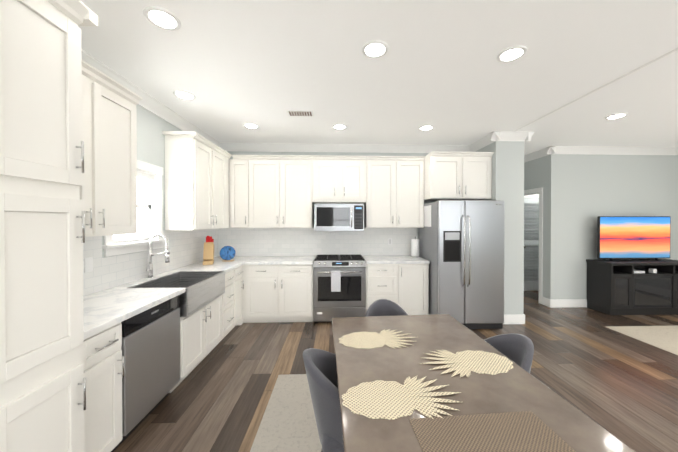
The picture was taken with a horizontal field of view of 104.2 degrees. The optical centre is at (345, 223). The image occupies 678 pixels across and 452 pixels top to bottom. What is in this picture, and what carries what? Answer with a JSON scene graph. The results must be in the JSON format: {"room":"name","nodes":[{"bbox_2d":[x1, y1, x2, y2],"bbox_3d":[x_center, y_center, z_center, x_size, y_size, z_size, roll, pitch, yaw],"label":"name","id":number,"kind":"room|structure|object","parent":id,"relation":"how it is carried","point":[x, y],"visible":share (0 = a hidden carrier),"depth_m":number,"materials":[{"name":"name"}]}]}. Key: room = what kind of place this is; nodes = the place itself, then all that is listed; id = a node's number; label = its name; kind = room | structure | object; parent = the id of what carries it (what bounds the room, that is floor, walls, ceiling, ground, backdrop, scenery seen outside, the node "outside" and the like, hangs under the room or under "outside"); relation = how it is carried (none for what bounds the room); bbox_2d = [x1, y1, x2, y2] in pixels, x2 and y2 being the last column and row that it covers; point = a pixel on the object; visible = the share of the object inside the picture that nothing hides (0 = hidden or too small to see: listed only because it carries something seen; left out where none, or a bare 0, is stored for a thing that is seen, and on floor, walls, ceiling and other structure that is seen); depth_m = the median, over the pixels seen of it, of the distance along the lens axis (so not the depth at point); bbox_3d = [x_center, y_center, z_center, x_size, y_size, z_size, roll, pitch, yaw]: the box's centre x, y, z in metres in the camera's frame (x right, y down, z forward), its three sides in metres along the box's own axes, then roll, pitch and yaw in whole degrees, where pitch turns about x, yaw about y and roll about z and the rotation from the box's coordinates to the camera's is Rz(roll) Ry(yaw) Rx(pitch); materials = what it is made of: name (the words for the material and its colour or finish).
{"room":"kitchen","nodes":[
{"label":"kitchen","id":0,"kind":"room"},
{"bbox_2d":[89,105,200,294],"bbox_3d":[-2.053,0.109,0.578,0.120,2.780,7.870,0,0,-2],"label":"wall","id":1,"kind":"structure","parent":0,"point":[150,138],"depth_m":2.83,"materials":[{"name":"grey paint"}]},
{"bbox_2d":[80,60,142,236],"bbox_3d":[-1.843,-0.471,1.761,0.372,1.120,0.830,0,0,-2],"label":"upper cabinet","id":2,"kind":"object","parent":1,"relation":"attached to","point":[108,192],"visible":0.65,"depth_m":1.90,"materials":[{"name":"white wood"}]},
{"bbox_2d":[102,160,165,256],"bbox_3d":[-2.098,-0.171,2.600,0.165,0.907,0.770,0,0,-2],"label":"window","id":3,"kind":"structure","parent":1,"relation":"in","point":[151,205],"depth_m":2.83,"materials":[{"name":"white wood"}]},
{"bbox_2d":[113,178,144,238],"bbox_3d":[-2.187,-0.177,2.597,0.010,0.820,0.680,0,0,-2],"label":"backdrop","id":4,"kind":"object","parent":3,"relation":"attached to","point":[140,222],"depth_m":2.81,"materials":[{"name":"white"}]},
{"bbox_2d":[81,49,220,147],"bbox_3d":[-1.949,-1.224,0.556,0.085,0.115,7.660,0,0,-2],"label":"crown molding","id":5,"kind":"structure","parent":1,"relation":"attached to","point":[148,102],"depth_m":2.75,"materials":[{"name":"white wood"}]},
{"bbox_2d":[83,229,218,295],"bbox_3d":[-2.065,0.322,2.860,0.006,0.478,3.030,0,0,-2],"label":"tile backsplash","id":6,"kind":"structure","parent":1,"relation":"attached to","point":[186,248],"depth_m":2.64,"materials":[{"name":"white tile"}]},
{"bbox_2d":[84,257,92,272],"bbox_3d":[-2.034,0.329,2.091,0.006,0.115,0.070,0,0,-2],"label":"electrical outlet","id":7,"kind":"object","parent":6,"relation":"attached to","point":[88,264],"visible":1,"depth_m":2.09,"materials":[{"name":"white plastic"}]},
{"bbox_2d":[162,131,231,229],"bbox_3d":[-1.901,-0.485,3.517,0.372,1.120,1.065,0,0,-2],"label":"upper cabinet","id":8,"kind":"object","parent":1,"relation":"attached to","point":[196,181],"visible":1,"depth_m":3.06,"materials":[{"name":"white wood"}]},
{"bbox_2d":[217,151,433,256],"bbox_3d":[0.037,0.077,4.524,4.260,2.780,0.120,0,0,-2],"label":"wall","id":9,"kind":"structure","parent":0,"point":[231,152],"depth_m":4.45,"materials":[{"name":"grey paint"}]},
{"bbox_2d":[229,159,236,226],"bbox_3d":[-1.911,-0.460,4.223,0.400,1.060,0.337,0,0,-2],"label":"upper cabinet","id":10,"kind":"object","parent":9,"relation":"attached to","point":[232,190],"depth_m":4.07,"materials":[{"name":"white wood"}]},
{"bbox_2d":[232,155,252,226],"bbox_3d":[-1.594,-0.490,4.234,0.350,1.120,0.337,0,0,-2],"label":"upper cabinet","id":11,"kind":"object","parent":9,"relation":"attached to","point":[242,164],"depth_m":4.07,"materials":[{"name":"white wood"}]},
{"bbox_2d":[253,155,312,226],"bbox_3d":[-1.040,-0.490,4.252,1.042,1.120,0.337,0,0,-2],"label":"upper cabinet","id":12,"kind":"object","parent":9,"relation":"attached to","point":[277,191],"depth_m":4.09,"materials":[{"name":"white wood"}]},
{"bbox_2d":[219,227,416,255],"bbox_3d":[-0.449,0.309,4.447,3.342,0.478,0.005,0,0,-2],"label":"tile backsplash","id":13,"kind":"structure","parent":9,"relation":"attached to","point":[245,241],"depth_m":4.44,"materials":[{"name":"white tile"}]},
{"bbox_2d":[313,155,340,202],"bbox_3d":[-0.306,-0.691,4.275,0.422,0.720,0.337,0,0,-2],"label":"upper cabinet","id":14,"kind":"object","parent":9,"relation":"attached to","point":[326,168],"depth_m":4.12,"materials":[{"name":"white wood"}]},
{"bbox_2d":[315,203,363,230],"bbox_3d":[-0.093,-0.093,4.222,0.764,0.426,0.455,0,0,-2],"label":"microwave","id":15,"kind":"object","parent":14,"relation":"attached to","point":[338,217],"visible":1,"depth_m":4.04,"materials":[{"name":"silver metal"}]},
{"bbox_2d":[221,143,468,152],"bbox_3d":[0.070,-1.254,4.413,4.200,0.115,0.085,0,0,-2],"label":"crown molding","id":16,"kind":"structure","parent":9,"relation":"attached to","point":[243,147],"depth_m":4.40,"materials":[{"name":"white wood"}]},
{"bbox_2d":[341,155,368,202],"bbox_3d":[0.116,-0.691,4.289,0.422,0.720,0.337,0,0,-2],"label":"upper cabinet","id":17,"kind":"object","parent":9,"relation":"attached to","point":[354,169],"depth_m":4.13,"materials":[{"name":"white wood"}]},
{"bbox_2d":[365,156,424,226],"bbox_3d":[0.787,-0.491,4.313,0.914,1.120,0.337,0,0,-2],"label":"upper cabinet","id":18,"kind":"object","parent":9,"relation":"attached to","point":[396,183],"depth_m":4.15,"materials":[{"name":"white wood"}]},
{"bbox_2d":[424,151,493,201],"bbox_3d":[1.714,-0.710,4.184,0.923,0.680,0.652,0,0,-2],"label":"upper cabinet","id":19,"kind":"object","parent":9,"relation":"attached to","point":[457,175],"visible":1,"depth_m":3.90,"materials":[{"name":"white wood"}]},
{"bbox_2d":[78,0,677,154],"bbox_3d":[2.273,-1.334,1.206,8.810,0.105,9.100,0,0,-2],"label":"ceiling","id":20,"kind":"structure","parent":0,"point":[578,72],"depth_m":2.19,"materials":[{"name":"white paint"}]},
{"bbox_2d":[143,6,180,30],"bbox_3d":[-1.149,-1.285,1.662,0.200,0.010,0.200,0,0,-2],"label":"recessed light","id":21,"kind":"object","parent":20,"relation":"in","point":[162,18],"visible":1,"depth_m":1.65,"materials":[{"name":"white plastic"}]},
{"bbox_2d":[173,90,195,99],"bbox_3d":[-1.622,-1.293,2.667,0.200,0.010,0.200,0,0,-2],"label":"recessed light","id":22,"kind":"object","parent":20,"relation":"in","point":[182,94],"visible":0.94,"depth_m":2.66,"materials":[{"name":"white plastic"}]},
{"bbox_2d":[243,123,258,128],"bbox_3d":[-1.251,-1.300,3.520,0.200,0.010,0.200,0,0,-2],"label":"recessed light","id":23,"kind":"object","parent":20,"relation":"in","point":[251,125],"visible":1,"depth_m":3.50,"materials":[{"name":"white"}]},
{"bbox_2d":[286,110,313,116],"bbox_3d":[-0.527,-1.296,3.114,0.300,0.008,0.160,0,0,-2],"label":"ceiling vent","id":24,"kind":"object","parent":20,"relation":"in","point":[299,113],"visible":1,"depth_m":3.10,"materials":[{"name":"white metal"}]},
{"bbox_2d":[332,124,346,129],"bbox_3d":[-0.071,-1.300,3.559,0.200,0.010,0.200,0,0,-2],"label":"recessed light","id":25,"kind":"object","parent":20,"relation":"in","point":[339,126],"visible":1,"depth_m":3.54,"materials":[{"name":"white"}]},
{"bbox_2d":[362,40,388,57],"bbox_3d":[0.222,-1.287,1.958,0.200,0.010,0.200,0,0,-2],"label":"recessed light","id":26,"kind":"object","parent":20,"relation":"in","point":[375,49],"visible":1,"depth_m":1.95,"materials":[{"name":"white plastic"}]},
{"bbox_2d":[419,125,433,130],"bbox_3d":[1.108,-1.300,3.599,0.200,0.010,0.200,0,0,-2],"label":"recessed light","id":27,"kind":"object","parent":20,"relation":"in","point":[426,127],"visible":0.96,"depth_m":3.58,"materials":[{"name":"white"}]},
{"bbox_2d":[497,45,526,62],"bbox_3d":[1.271,-1.288,2.013,0.200,0.010,0.200,0,0,-2],"label":"recessed light","id":28,"kind":"object","parent":20,"relation":"in","point":[513,53],"visible":1,"depth_m":2.00,"materials":[{"name":"white plastic"}]},
{"bbox_2d":[605,113,627,119],"bbox_3d":[3.293,-1.297,3.201,0.200,0.010,0.200,0,0,-2],"label":"recessed light","id":29,"kind":"object","parent":20,"relation":"in","point":[616,116],"visible":1,"depth_m":3.20,"materials":[{"name":"white plastic"}]},
{"bbox_2d":[114,291,677,451],"bbox_3d":[2.273,1.544,1.228,8.810,0.100,9.100,0,0,-2],"label":"floor","id":30,"kind":"structure","parent":0,"point":[592,366],"depth_m":2.54,"materials":[{"name":"brown wood"}]},
{"bbox_2d":[0,0,97,451],"bbox_3d":[-1.657,0.196,1.159,0.702,2.594,0.485,0,0,-2],"label":"pantry cabinet","id":31,"kind":"object","parent":30,"relation":"on","point":[42,378],"visible":1,"depth_m":1.18,"materials":[{"name":"white wood"}]},
{"bbox_2d":[81,322,123,451],"bbox_3d":[-1.694,1.052,1.520,0.652,0.876,0.315,0,0,-2],"label":"base cabinet","id":32,"kind":"object","parent":30,"relation":"on","point":[102,358],"visible":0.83,"depth_m":1.54,"materials":[{"name":"white wood"}]},
{"bbox_2d":[111,295,179,451],"bbox_3d":[-1.730,1.051,1.987,0.612,0.871,0.602,0,0,-2],"label":"dishwasher","id":33,"kind":"object","parent":30,"relation":"on","point":[150,347],"visible":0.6,"depth_m":1.92,"materials":[{"name":"silver metal"}]},
{"bbox_2d":[168,295,221,392],"bbox_3d":[-1.734,1.155,2.715,0.652,0.651,0.835,0,0,-2],"label":"base cabinet","id":34,"kind":"object","parent":30,"relation":"on","point":[200,333],"visible":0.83,"depth_m":2.61,"materials":[{"name":"white wood"}]},
{"bbox_2d":[215,270,233,346],"bbox_3d":[-1.754,1.038,3.313,0.652,0.876,0.357,0,0,-2],"label":"base cabinet","id":35,"kind":"object","parent":30,"relation":"on","point":[227,310],"visible":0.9,"depth_m":3.31,"materials":[{"name":"white wood"}]},
{"bbox_2d":[227,266,243,333],"bbox_3d":[-1.775,1.033,3.951,0.652,0.876,0.914,0,0,-2],"label":"base cabinet","id":36,"kind":"object","parent":30,"relation":"on","point":[237,303],"visible":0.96,"depth_m":3.66,"materials":[{"name":"white wood"}]},
{"bbox_2d":[242,264,312,322],"bbox_3d":[-0.991,1.032,4.108,1.030,0.876,0.652,0,0,-2],"label":"base cabinet","id":37,"kind":"object","parent":30,"relation":"on","point":[277,293],"visible":0.98,"depth_m":3.83,"materials":[{"name":"white wood"}]},
{"bbox_2d":[83,256,254,338],"bbox_3d":[-1.744,0.581,2.882,0.646,0.040,3.047,0,0,-2],"label":"countertop","id":38,"kind":"structure","parent":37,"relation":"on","point":[106,309],"depth_m":1.99,"materials":[{"name":"stone"}]},
{"bbox_2d":[146,233,169,278],"bbox_3d":[-1.914,0.333,2.688,0.226,0.461,0.098,0,0,-2],"label":"faucet","id":39,"kind":"object","parent":38,"relation":"on","point":[149,269],"visible":1,"depth_m":2.69,"materials":[{"name":"silver metal"}]},
{"bbox_2d":[129,271,224,316],"bbox_3d":[-1.671,0.698,2.716,0.530,0.257,0.794,0,0,-2],"label":"farmhouse sink","id":40,"kind":"object","parent":38,"relation":"in","point":[203,289],"visible":0.58,"depth_m":2.76,"materials":[{"name":"silver metal"}]},
{"bbox_2d":[203,236,213,264],"bbox_3d":[-1.888,0.364,3.654,0.120,0.380,0.302,0,0,-22],"label":"knife block","id":41,"kind":"object","parent":38,"relation":"on","point":[208,254],"visible":1,"depth_m":3.59,"materials":[{"name":"brown wood"}]},
{"bbox_2d":[220,246,235,260],"bbox_3d":[-1.700,0.440,3.841,0.193,0.226,0.155,0,0,-2],"label":"plate","id":42,"kind":"object","parent":38,"relation":"on","point":[227,253],"visible":1,"depth_m":3.83,"materials":[{"name":"blue ceramic"}]},
{"bbox_2d":[243,256,315,264],"bbox_3d":[-1.217,0.572,4.100,1.480,0.040,0.647,0,0,-2],"label":"countertop","id":43,"kind":"structure","parent":37,"relation":"on","point":[259,260],"depth_m":3.92,"materials":[{"name":"stone"}]},
{"bbox_2d":[250,374,321,451],"bbox_3d":[0.411,1.488,1.421,2.040,0.008,2.370,0,0,-2],"label":"dining rug","id":44,"kind":"object","parent":30,"relation":"on","point":[288,423],"visible":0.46,"depth_m":1.97,"materials":[{"name":"beige carpet"}]},
{"bbox_2d":[303,348,343,451],"bbox_3d":[0.028,1.087,1.432,0.511,0.790,0.443,0,0,-2],"label":"chair","id":45,"kind":"object","parent":44,"relation":"on","point":[320,367],"visible":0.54,"depth_m":1.28,"materials":[{"name":"grey fabric"}]},
{"bbox_2d":[365,299,407,316],"bbox_3d":[0.363,1.081,2.137,0.443,0.790,0.511,0,0,-2],"label":"end chair","id":46,"kind":"object","parent":44,"relation":"on","point":[382,307],"visible":0.02,"depth_m":2.32,"materials":[{"name":"grey fabric"}]},
{"bbox_2d":[332,314,635,451],"bbox_3d":[0.447,1.110,1.134,1.038,0.751,1.946,0,0,-2],"label":"dining table","id":47,"kind":"object","parent":44,"relation":"on","point":[517,388],"visible":0.71,"depth_m":1.19,"materials":[{"name":"grey"}]},
{"bbox_2d":[339,329,414,348],"bbox_3d":[0.212,0.727,1.663,0.506,0.006,0.274,0,0,-2],"label":"placemat","id":48,"kind":"object","parent":47,"relation":"on","point":[365,340],"visible":1,"depth_m":1.65,"materials":[{"name":"beige wicker"}]},
{"bbox_2d":[342,376,460,419],"bbox_3d":[0.243,0.731,1.119,0.516,0.006,0.274,0,0,-2],"label":"placemat","id":49,"kind":"object","parent":47,"relation":"on","point":[388,400],"visible":1,"depth_m":1.09,"materials":[{"name":"beige wicker"}]},
{"bbox_2d":[420,349,513,377],"bbox_3d":[0.634,0.729,1.383,0.496,0.006,0.274,0,0,-2],"label":"placemat","id":50,"kind":"object","parent":47,"relation":"on","point":[466,362],"visible":1,"depth_m":1.38,"materials":[{"name":"beige wicker"}]},
{"bbox_2d":[409,411,575,451],"bbox_3d":[0.498,0.735,0.822,0.509,0.003,0.400,0,0,-2],"label":"placemat","id":51,"kind":"object","parent":47,"relation":"on","point":[526,431],"visible":1,"depth_m":0.91,"materials":[{"name":"brown wicker"}]},
{"bbox_2d":[484,333,533,372],"bbox_3d":[0.856,1.086,1.588,0.511,0.790,0.443,0,0,-2],"label":"chair","id":52,"kind":"object","parent":44,"relation":"on","point":[517,349],"visible":0.12,"depth_m":1.63,"materials":[{"name":"grey fabric"}]},
{"bbox_2d":[313,254,365,322],"bbox_3d":[-0.089,0.998,4.112,0.764,0.944,0.691,0,0,-2],"label":"range","id":53,"kind":"object","parent":30,"relation":"on","point":[349,300],"visible":0.96,"depth_m":3.84,"materials":[{"name":"silver metal"}]},
{"bbox_2d":[331,271,340,291],"bbox_3d":[-0.132,0.825,3.774,0.135,0.296,0.042,0,0,-2],"label":"dish towel","id":54,"kind":"object","parent":53,"relation":"hanging from","point":[335,281],"visible":1,"depth_m":3.75,"materials":[{"name":"fabric"}]},
{"bbox_2d":[366,264,428,314],"bbox_3d":[0.763,1.031,4.167,0.933,0.876,0.652,0,0,-2],"label":"base cabinet","id":55,"kind":"object","parent":30,"relation":"on","point":[405,287],"visible":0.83,"depth_m":3.89,"materials":[{"name":"white wood"}]},
{"bbox_2d":[362,255,429,263],"bbox_3d":[0.764,0.571,4.169,0.935,0.040,0.642,0,0,-2],"label":"countertop","id":56,"kind":"structure","parent":55,"relation":"on","point":[403,259],"depth_m":3.92,"materials":[{"name":"stone"}]},
{"bbox_2d":[411,236,419,257],"bbox_3d":[1.145,0.376,4.303,0.150,0.346,0.150,0,0,-2],"label":"paper towel roll","id":57,"kind":"object","parent":56,"relation":"on","point":[415,248],"visible":1,"depth_m":4.25,"materials":[{"name":"white paper"}]},
{"bbox_2d":[419,200,504,328],"bbox_3d":[1.718,0.573,4.015,0.905,1.796,0.978,0,0,-2],"label":"refrigerator","id":58,"kind":"object","parent":30,"relation":"on","point":[461,246],"visible":0.98,"depth_m":3.60,"materials":[{"name":"grey metal"}]},
{"bbox_2d":[424,205,430,226],"bbox_3d":[1.262,-0.109,4.043,0.002,0.320,0.320,0,0,-2],"label":"sticky note","id":59,"kind":"object","parent":58,"relation":"attached to","point":[427,216],"visible":1,"depth_m":4.04,"materials":[{"name":"white paper"}]},
{"bbox_2d":[586,259,677,314],"bbox_3d":[4.924,1.048,4.410,1.440,0.839,0.430,0,0,-2],"label":"tv stand","id":60,"kind":"object","parent":30,"relation":"on","point":[635,287],"visible":1,"depth_m":4.23,"materials":[{"name":"black painted wood"}]},
{"bbox_2d":[597,216,670,261],"bbox_3d":[4.858,0.255,4.436,1.240,0.744,0.240,0,0,-2],"label":"screen","id":61,"kind":"object","parent":60,"relation":"on","point":[633,237],"visible":0.98,"depth_m":4.41,"materials":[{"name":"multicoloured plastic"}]},
{"bbox_2d":[606,326,677,354],"bbox_3d":[4.980,1.480,2.439,2.480,0.008,2.700,0,0,-2],"label":"living room rug","id":62,"kind":"object","parent":30,"relation":"on","point":[665,338],"visible":0.95,"depth_m":3.48,"materials":[{"name":"beige carpet"}]},
{"bbox_2d":[475,141,524,314],"bbox_3d":[2.390,0.080,4.188,0.420,2.780,0.690,0,0,-2],"label":"wall","id":63,"kind":"structure","parent":0,"point":[508,165],"depth_m":3.84,"materials":[{"name":"grey paint"}]},
{"bbox_2d":[469,131,500,151],"bbox_3d":[2.141,-1.252,4.081,0.085,0.115,0.685,0,0,-2],"label":"crown molding","id":64,"kind":"structure","parent":63,"relation":"attached to","point":[494,136],"depth_m":4.01,"materials":[{"name":"white"}]},
{"bbox_2d":[503,314,522,323],"bbox_3d":[2.378,1.403,3.846,0.406,0.140,0.020,0,0,-2],"label":"baseboard","id":65,"kind":"structure","parent":63,"relation":"attached to","point":[508,319],"depth_m":3.84,"materials":[{"name":"white wood"}]},
{"bbox_2d":[501,131,528,140],"bbox_3d":[2.402,-1.249,3.789,0.360,0.115,0.085,0,0,-2],"label":"crown molding","id":66,"kind":"structure","parent":63,"relation":"attached to","point":[505,135],"depth_m":3.78,"materials":[{"name":"white wood"}]},
{"bbox_2d":[524,132,533,141],"bbox_3d":[2.624,-1.257,4.702,0.085,0.115,1.895,0,0,-2],"label":"crown molding","id":67,"kind":"structure","parent":63,"relation":"attached to","point":[530,133],"depth_m":3.76,"materials":[{"name":"white"}]},
{"bbox_2d":[525,156,544,296],"bbox_3d":[3.616,0.072,5.204,0.120,2.780,0.960,0,0,-2],"label":"wall","id":68,"kind":"structure","parent":0,"point":[534,169],"depth_m":4.96,"materials":[{"name":"grey paint"}]},
{"bbox_2d":[524,198,538,289],"bbox_3d":[4.138,0.453,5.652,0.772,1.988,0.115,0,0,-2],"label":"louvered door","id":69,"kind":"structure","parent":68,"relation":"in","point":[529,205],"depth_m":5.68,"materials":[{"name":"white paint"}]},
{"bbox_2d":[524,194,538,197],"bbox_3d":[4.133,0.416,5.705,0.925,2.085,0.018,0,0,-2],"label":"door frame","id":70,"kind":"structure","parent":68,"relation":"attached to","point":[533,196],"depth_m":5.69,"materials":[{"name":"white wood"}]},
{"bbox_2d":[524,187,542,303],"bbox_3d":[3.607,0.405,5.216,0.138,2.115,0.910,0,0,-2],"label":"door frame","id":71,"kind":"structure","parent":68,"relation":"attached to","point":[539,191],"depth_m":4.79,"materials":[{"name":"white wood"}]},
{"bbox_2d":[524,149,544,162],"bbox_3d":[3.515,-1.260,5.135,0.085,0.115,1.090,0,0,-2],"label":"crown molding","id":72,"kind":"structure","parent":68,"relation":"attached to","point":[540,153],"depth_m":4.89,"materials":[{"name":"white"}]},
{"bbox_2d":[545,154,677,299],"bbox_3d":[4.999,0.076,4.690,2.850,2.780,0.120,0,0,-2],"label":"wall","id":73,"kind":"structure","parent":0,"point":[582,193],"depth_m":4.61,"materials":[{"name":"grey paint"}]},
{"bbox_2d":[548,299,586,307],"bbox_3d":[4.993,1.397,4.634,2.866,0.140,0.020,0,0,-2],"label":"baseboard","id":74,"kind":"structure","parent":73,"relation":"attached to","point":[557,303],"depth_m":4.59,"materials":[{"name":"white wood"}]},
{"bbox_2d":[545,146,677,155],"bbox_3d":[4.915,-1.256,4.574,2.845,0.115,0.085,0,0,-2],"label":"crown molding","id":75,"kind":"structure","parent":73,"relation":"attached to","point":[587,150],"depth_m":4.56,"materials":[{"name":"white"}]}
]}

